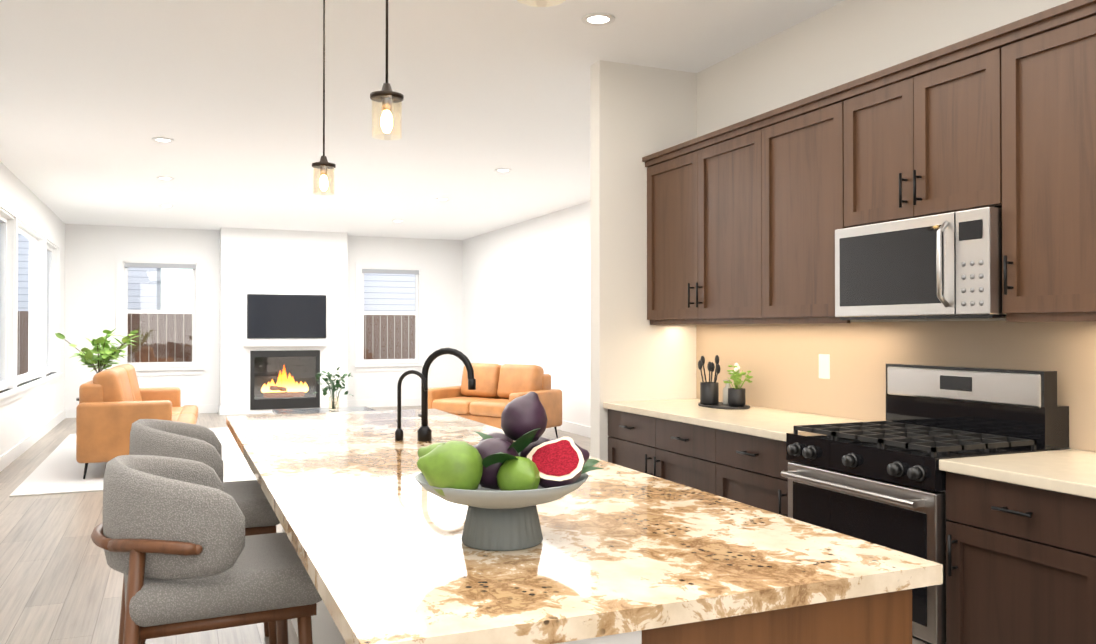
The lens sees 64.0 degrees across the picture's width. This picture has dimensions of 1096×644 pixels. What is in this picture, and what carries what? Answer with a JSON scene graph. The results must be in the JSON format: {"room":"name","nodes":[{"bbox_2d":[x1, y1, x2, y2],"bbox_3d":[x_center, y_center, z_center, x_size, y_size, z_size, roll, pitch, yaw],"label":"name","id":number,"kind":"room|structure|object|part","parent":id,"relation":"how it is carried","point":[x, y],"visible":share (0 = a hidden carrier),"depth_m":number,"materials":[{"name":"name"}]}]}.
{"room":"kitchen and living room","nodes":[
{"label":"kitchen and living room","id":0,"kind":"room"},
{"bbox_2d":[0,161,64,455],"bbox_3d":[-3.664,-0.081,4.596,0.160,2.880,18.520,0,0,-23],"label":"wall","id":1,"kind":"structure","parent":0,"point":[23,417],"depth_m":10.07,"materials":[{"name":"white paint"}]},
{"bbox_2d":[0,197,62,406],"bbox_3d":[-5.912,-0.171,9.943,0.220,1.930,5.010,0,0,-23],"label":"window frames","id":2,"kind":"structure","parent":1,"relation":"in","point":[44,302],"depth_m":10.36,"materials":[{"name":"white"}]},
{"bbox_3d":[-5.940,-0.186,9.932,0.006,1.690,4.760,0,0,-23],"label":"window glass","id":3,"kind":"part","parent":2,"relation":"part of","materials":[{"name":"clear glass"}]},
{"bbox_2d":[0,398,590,471],"bbox_3d":[-0.762,1.303,5.823,6.150,0.130,18.200,0,0,-23],"label":"baseboard","id":4,"kind":"structure","parent":1,"relation":"attached to","point":[10,456],"depth_m":12.97,"materials":[{"name":"white wood"}]},
{"bbox_2d":[65,224,461,408],"bbox_3d":[-4.364,-0.008,14.277,6.470,2.880,0.160,0,0,-23],"label":"wall","id":5,"kind":"structure","parent":0,"point":[92,252],"depth_m":13.78,"materials":[{"name":"white paint"}]},
{"bbox_2d":[116,255,203,375],"bbox_3d":[-5.990,-0.093,13.552,1.260,1.830,0.220,0,0,-23],"label":"window","id":6,"kind":"structure","parent":5,"relation":"in","point":[124,263],"depth_m":13.54,"materials":[{"name":"white"}]},
{"bbox_2d":[124,262,418,273],"bbox_3d":[-4.339,-0.863,14.238,4.580,0.070,0.045,0,0,-23],"label":"shade","id":7,"kind":"object","parent":5,"relation":"attached to","point":[195,266],"depth_m":13.72,"materials":[{"name":"grey fabric"}]},
{"bbox_2d":[354,262,424,371],"bbox_3d":[-2.692,-0.082,14.959,1.230,1.830,0.220,0,0,-23],"label":"window","id":8,"kind":"structure","parent":5,"relation":"in","point":[379,364],"depth_m":14.95,"materials":[{"name":"white"}]},
{"bbox_2d":[219,227,346,413],"bbox_3d":[-4.216,-0.009,14.018,1.920,2.880,0.430,0,0,-23],"label":"wall","id":9,"kind":"structure","parent":0,"point":[261,379],"depth_m":13.84,"materials":[{"name":"white paint"}]},
{"bbox_3d":[-4.141,0.879,13.837,0.940,0.660,0.004,0,0,-23],"label":"glass","id":10,"kind":"part","parent":9,"relation":"part of","materials":[{"name":"clear glass"}]},
{"bbox_3d":[-4.204,0.910,13.983,1.056,0.916,0.370,0,0,-23],"label":"frame","id":11,"kind":"part","parent":9,"relation":"part of","materials":[{"name":"black metal"}]},
{"bbox_2d":[244,343,327,346],"bbox_3d":[-4.108,0.353,13.764,1.260,0.050,0.139,0,0,-23],"label":"mantel shelf","id":12,"kind":"object","parent":9,"relation":"attached to","point":[285,344],"visible":1,"depth_m":13.69,"materials":[{"name":"white wood"}]},
{"bbox_2d":[247,294,325,338],"bbox_3d":[-4.108,-0.086,13.817,1.200,0.690,0.044,0,0,-23],"label":"tv","id":13,"kind":"object","parent":9,"relation":"attached to","point":[271,316],"visible":0.98,"depth_m":13.79,"materials":[{"name":"black"}]},
{"bbox_2d":[0,406,590,643],"bbox_3d":[-0.762,1.408,5.822,6.470,0.080,18.520,0,0,-23],"label":"floor","id":14,"kind":"structure","parent":0,"point":[61,581],"depth_m":4.80,"materials":[{"name":"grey wood"}]},
{"bbox_2d":[9,428,256,496],"bbox_3d":[-2.745,1.393,9.897,5.100,0.012,4.350,0,0,-23],"label":"rug","id":15,"kind":"object","parent":14,"relation":"on","point":[59,469],"visible":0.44,"depth_m":8.05,"materials":[{"name":"white carpet"}]},
{"bbox_2d":[55,328,137,400],"bbox_3d":[-4.949,0.726,9.688,0.885,1.318,0.513,0,0,23],"label":"potted plant","id":16,"kind":"object","parent":15,"relation":"on","point":[107,353],"visible":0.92,"depth_m":9.65,"materials":[{"name":"green plant"}]},
{"bbox_2d":[76,364,197,478],"bbox_3d":[-3.987,0.906,8.674,0.942,0.936,2.050,0,0,-21],"label":"armchair","id":17,"kind":"object","parent":15,"relation":"on","point":[115,403],"visible":0.77,"depth_m":7.72,"materials":[{"name":"orange leather"}]},
{"bbox_2d":[272,406,375,414],"bbox_3d":[-2.476,1.181,9.714,1.050,0.407,0.600,0,0,-23],"label":"coffee table","id":18,"kind":"object","parent":15,"relation":"on","point":[315,410],"visible":0.48,"depth_m":9.69,"materials":[{"name":"grey"}]},
{"bbox_2d":[312,366,352,409],"bbox_3d":[-2.379,0.734,9.703,0.478,0.486,0.373,0,0,-23],"label":"bouquet","id":19,"kind":"object","parent":18,"relation":"on","point":[333,387],"visible":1,"depth_m":9.70,"materials":[{"name":"green plant"}]},
{"bbox_2d":[428,363,561,437],"bbox_3d":[-0.683,0.950,10.562,1.500,0.878,0.892,0,-1,35],"label":"sofa","id":20,"kind":"object","parent":15,"relation":"on","point":[499,388],"visible":0.67,"depth_m":10.45,"materials":[{"name":"orange leather"}]},
{"bbox_2d":[129,419,279,643],"bbox_3d":[-1.367,0.866,3.482,0.593,0.971,0.608,0,0,-21],"label":"stool","id":21,"kind":"object","parent":14,"relation":"on","point":[177,439],"visible":0.25,"depth_m":3.32,"materials":[{"name":"grey fabric"}]},
{"bbox_3d":[-1.381,0.955,3.476,0.565,0.793,0.608,0,0,-21],"label":"frame","id":22,"kind":"part","parent":21,"relation":"part of","materials":[{"name":"brown wood"}]},
{"bbox_2d":[91,455,321,643],"bbox_3d":[-0.969,0.859,2.497,0.593,0.971,0.608,0,0,-26],"label":"stool","id":23,"kind":"object","parent":14,"relation":"on","point":[184,554],"visible":0.96,"depth_m":2.26,"materials":[{"name":"grey fabric"}]},
{"bbox_3d":[-0.982,0.947,2.490,0.565,0.793,0.608,0,0,-26],"label":"frame","id":24,"kind":"part","parent":23,"relation":"part of","materials":[{"name":"brown wood"}]},
{"bbox_2d":[291,592,911,643],"bbox_3d":[-0.318,0.914,2.946,0.748,0.864,3.288,0,0,-23],"label":"kitchen island","id":25,"kind":"object","parent":14,"relation":"on","point":[875,619],"depth_m":1.51,"materials":[{"name":"wood"}]},
{"bbox_2d":[226,412,749,643],"bbox_3d":[-0.617,0.462,2.826,0.620,0.035,3.340,0,0,-23],"label":"island countertop","id":26,"kind":"structure","parent":25,"relation":"on","point":[386,557],"depth_m":1.60,"materials":[{"name":"beige stone"}]},
{"bbox_2d":[394,348,477,439],"bbox_3d":[-0.429,0.273,3.303,0.261,0.352,0.232,0,0,-23],"label":"faucet","id":27,"kind":"object","parent":26,"relation":"on","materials":[{"name":"black metal"}]},
{"bbox_2d":[415,392,602,550],"bbox_3d":[-0.071,0.289,1.766,0.418,0.294,0.363,0,0,-23],"label":"bowl","id":28,"kind":"object","parent":26,"relation":"on","point":[501,486],"visible":1,"depth_m":1.67,"materials":[{"name":"grey ceramic"}]},
{"bbox_2d":[608,409,702,490],"bbox_3d":[0.853,0.927,4.663,0.608,0.866,1.158,0,0,-23],"label":"base cabinet","id":29,"kind":"object","parent":14,"relation":"on","point":[672,451],"depth_m":4.55,"materials":[{"name":"brown wood"}]},
{"bbox_2d":[703,429,793,516],"bbox_3d":[1.155,0.922,3.954,0.608,0.866,0.609,0,0,-23],"label":"base cabinet","id":30,"kind":"object","parent":14,"relation":"on","point":[736,467],"depth_m":3.85,"materials":[{"name":"brown wood"}]},
{"bbox_2d":[603,397,870,440],"bbox_3d":[0.936,0.475,4.433,0.638,0.035,1.656,0,0,-23],"label":"countertop","id":31,"kind":"structure","parent":30,"relation":"on","point":[773,424],"depth_m":4.27,"materials":[{"name":"beige stone"}]},
{"bbox_2d":[698,402,749,409],"bbox_3d":[0.951,0.453,4.756,0.223,0.012,0.372,0,0,-23],"label":"tray","id":32,"kind":"object","parent":31,"relation":"on","point":[720,405],"visible":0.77,"depth_m":4.67,"materials":[{"name":"grey"}]},
{"bbox_2d":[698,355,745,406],"bbox_3d":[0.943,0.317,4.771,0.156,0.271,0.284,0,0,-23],"label":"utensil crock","id":33,"kind":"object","parent":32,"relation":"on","point":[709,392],"visible":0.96,"depth_m":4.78,"materials":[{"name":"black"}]},
{"bbox_2d":[731,363,739,374],"bbox_3d":[1.007,0.262,4.709,0.040,0.088,0.123,0,0,1],"label":"bloom","id":34,"kind":"object","parent":33,"relation":"in","point":[737,368],"visible":0.71,"depth_m":4.66,"materials":[{"name":"white plant"}]},
{"bbox_2d":[724,365,752,388],"bbox_3d":[1.022,0.300,4.706,0.123,0.140,0.152,0,0,-23],"label":"sprig","id":35,"kind":"object","parent":33,"relation":"in","point":[735,377],"visible":0.96,"depth_m":4.68,"materials":[{"name":"green plant"}]},
{"bbox_2d":[723,380,730,404],"bbox_3d":[0.986,0.385,4.804,0.056,0.135,0.056,0,0,-23],"label":"bottle","id":36,"kind":"object","parent":32,"relation":"on","point":[725,394],"visible":0.46,"depth_m":4.79,"materials":[{"name":"grey ceramic"}]},
{"bbox_2d":[781,363,1068,643],"bbox_3d":[1.380,0.762,3.306,0.704,1.175,0.756,0,0,-23],"label":"range","id":37,"kind":"object","parent":14,"relation":"on","point":[882,483],"visible":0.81,"depth_m":3.16,"materials":[{"name":"silver metal"}]},
{"bbox_2d":[946,473,1078,643],"bbox_3d":[1.691,0.912,2.698,0.608,0.866,0.594,0,0,-23],"label":"base cabinet","id":38,"kind":"object","parent":14,"relation":"on","point":[1020,548],"depth_m":2.64,"materials":[{"name":"brown wood"}]},
{"bbox_2d":[939,449,1095,500],"bbox_3d":[1.983,0.456,1.978,0.638,0.035,2.158,0,0,-23],"label":"countertop","id":39,"kind":"structure","parent":38,"relation":"on","point":[1072,472],"depth_m":2.68,"materials":[{"name":"beige stone"}]},
{"bbox_2d":[1079,497,1095,643],"bbox_3d":[1.997,0.907,1.981,0.608,0.866,1.193,0,0,-23],"label":"base cabinet","id":40,"kind":"object","parent":14,"relation":"on","point":[1087,509],"depth_m":2.41,"materials":[{"name":"brown wood"}]},
{"bbox_2d":[0,0,844,239],"bbox_3d":[-0.762,-1.562,5.845,6.470,0.100,18.520,0,0,-23],"label":"ceiling","id":41,"kind":"structure","parent":0,"point":[97,96],"depth_m":6.01,"materials":[{"name":"white paint"}]},
{"bbox_2d":[152,137,173,142],"bbox_3d":[-3.159,-1.497,7.195,0.158,0.007,0.202,0,0,-23],"label":"recessed light","id":42,"kind":"object","parent":41,"relation":"in","point":[154,139],"depth_m":7.18,"materials":[{"name":"white"}]},
{"bbox_2d":[156,177,173,179],"bbox_3d":[-3.946,-1.483,9.035,0.160,0.007,0.172,0,0,-23],"label":"recessed light","id":43,"kind":"object","parent":41,"relation":"in","point":[171,178],"depth_m":9.04,"materials":[{"name":"white"}]},
{"bbox_2d":[312,0,335,194],"bbox_3d":[-1.033,-1.058,4.041,0.124,0.935,0.124,0,0,-23],"label":"pendant light","id":44,"kind":"object","parent":41,"relation":"hanging from","point":[323,165],"visible":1,"depth_m":4.04,"materials":[{"name":"brown metal"}]},
{"bbox_3d":[-1.033,-0.652,4.038,0.096,0.123,0.096,0,0,-23],"label":"glass","id":45,"kind":"part","parent":44,"relation":"part of","materials":[{"name":"clear glass"}]},
{"bbox_3d":[-1.033,-0.640,4.038,0.038,0.076,0.038,0,0,-23],"label":"bulb","id":46,"kind":"part","parent":44,"relation":"part of","materials":[{"name":"white glass"}]},
{"bbox_2d":[370,0,403,139],"bbox_3d":[-0.523,-1.067,2.845,0.124,0.935,0.124,0,0,-23],"label":"pendant light","id":47,"kind":"object","parent":41,"relation":"hanging from","point":[386,96],"visible":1,"depth_m":2.83,"materials":[{"name":"clear glass"}]},
{"bbox_3d":[-0.523,-0.661,2.842,0.096,0.123,0.096,0,0,-23],"label":"glass","id":48,"kind":"part","parent":47,"relation":"part of","materials":[{"name":"clear glass"}]},
{"bbox_3d":[-0.523,-0.649,2.842,0.038,0.076,0.038,0,0,-23],"label":"bulb","id":49,"kind":"part","parent":47,"relation":"part of","materials":[{"name":"white glass"}]},
{"bbox_2d":[494,168,511,171],"bbox_3d":[-0.433,-1.487,8.567,0.173,0.007,0.187,0,0,-23],"label":"recessed light","id":50,"kind":"object","parent":41,"relation":"in","point":[496,170],"depth_m":8.57,"materials":[{"name":"white"}]},
{"bbox_2d":[518,0,564,6],"bbox_3d":[-0.013,-1.076,1.649,0.124,0.935,0.124,0,0,-23],"label":"pendant light","id":51,"kind":"object","parent":41,"relation":"hanging from","point":[542,3],"visible":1,"depth_m":1.69,"materials":[{"name":"brown metal"}]},
{"bbox_2d":[581,12,614,25],"bbox_3d":[0.252,-1.518,4.388,0.173,0.007,0.180,0,0,-23],"label":"recessed light","id":52,"kind":"object","parent":41,"relation":"in","point":[584,18],"depth_m":4.39,"materials":[{"name":"white"}]},
{"bbox_3d":[0.252,-1.519,4.397,0.109,0.004,0.109,0,-1,40],"label":"recessed ceiling light emitter","id":53,"kind":"part","parent":52,"relation":"part of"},
{"bbox_2d":[462,201,590,426],"bbox_3d":[0.519,-0.034,10.870,0.160,2.880,10.260,0,0,-23],"label":"wall","id":54,"kind":"structure","parent":0,"point":[537,269],"depth_m":12.23,"materials":[{"name":"white paint"}]},
{"bbox_2d":[590,60,696,461],"bbox_3d":[1.452,-0.073,5.626,2.560,2.880,0.120,0,0,-23],"label":"wall","id":55,"kind":"structure","parent":0,"point":[638,113],"depth_m":5.15,"materials":[{"name":"white paint"}]},
{"bbox_2d":[697,0,1093,451],"bbox_3d":[2.575,-0.104,1.615,0.160,2.880,8.140,0,0,-23],"label":"wall","id":56,"kind":"structure","parent":0,"point":[844,42],"depth_m":4.20,"materials":[{"name":"white paint"}]},
{"bbox_2d":[642,124,797,323],"bbox_3d":[0.972,-0.481,4.725,0.348,0.938,1.158,0,0,-23],"label":"upper cabinet","id":57,"kind":"object","parent":56,"relation":"attached to","point":[746,218],"depth_m":4.65,"materials":[{"name":"brown wood"}]},
{"bbox_2d":[750,84,853,323],"bbox_3d":[1.286,-0.487,3.989,0.348,0.938,0.669,0,0,-23],"label":"upper cabinet","id":58,"kind":"object","parent":56,"relation":"attached to","point":[802,156],"depth_m":3.93,"materials":[{"name":"brown wood"}]},
{"bbox_2d":[819,354,829,378],"bbox_3d":[1.348,0.216,4.275,0.008,0.120,0.080,0,0,-23],"label":"outlet","id":59,"kind":"object","parent":56,"relation":"attached to","point":[824,366],"visible":1,"depth_m":4.27,"materials":[{"name":"white plastic"}]},
{"bbox_2d":[696,321,1095,451],"bbox_3d":[1.800,0.220,3.216,0.004,0.454,4.577,0,0,-23],"label":"backsplash","id":60,"kind":"structure","parent":56,"relation":"attached to","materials":[{"name":"beige paint"}]},
{"bbox_2d":[854,32,1001,226],"bbox_3d":[1.544,-0.678,3.387,0.348,0.565,0.756,0,0,-23],"label":"upper cabinet","id":61,"kind":"object","parent":56,"relation":"attached to","point":[928,132],"depth_m":3.25,"materials":[{"name":"brown wood"}]},
{"bbox_2d":[835,207,1005,319],"bbox_3d":[1.495,-0.198,3.362,0.454,0.375,0.752,0,0,-23],"label":"microwave","id":62,"kind":"object","parent":61,"relation":"attached to","point":[946,266],"visible":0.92,"depth_m":3.21,"materials":[{"name":"silver metal"}]},
{"bbox_3d":[1.393,-0.205,3.095,0.058,0.308,0.023,0,0,-23],"label":"handle","id":63,"kind":"part","parent":62,"relation":"part of","materials":[{"name":"silver metal"}]},
{"bbox_2d":[1002,0,1095,319],"bbox_3d":[1.804,-0.496,2.774,0.348,0.938,0.684,0,0,-23],"label":"upper cabinet","id":64,"kind":"object","parent":56,"relation":"attached to","point":[1049,62],"depth_m":2.81,"materials":[{"name":"brown wood"}]},
{"label":"outside","id":65,"kind":"structure","parent":0,"visible":0},
{"bbox_3d":[-4.531,1.546,15.738,64.000,0.035,57.000,0,0,-23],"label":"ground","id":66,"kind":"structure","parent":65,"visible":0},
{"bbox_2d":[17,311,414,375],"bbox_3d":[-2.775,0.690,17.516,15.380,1.705,0.080,0,0,-23],"label":"fence","id":67,"kind":"object","parent":66,"relation":"on","point":[372,338],"depth_m":15.80,"materials":[{"name":"wood"}]},
{"bbox_2d":[18,233,414,311],"bbox_3d":[-8.589,-1.961,22.731,20.000,7.085,41.000,0,0,-23],"label":"house","id":68,"kind":"structure","parent":66,"relation":"on","point":[373,286],"depth_m":19.46,"materials":[{"name":"white"}]}
]}

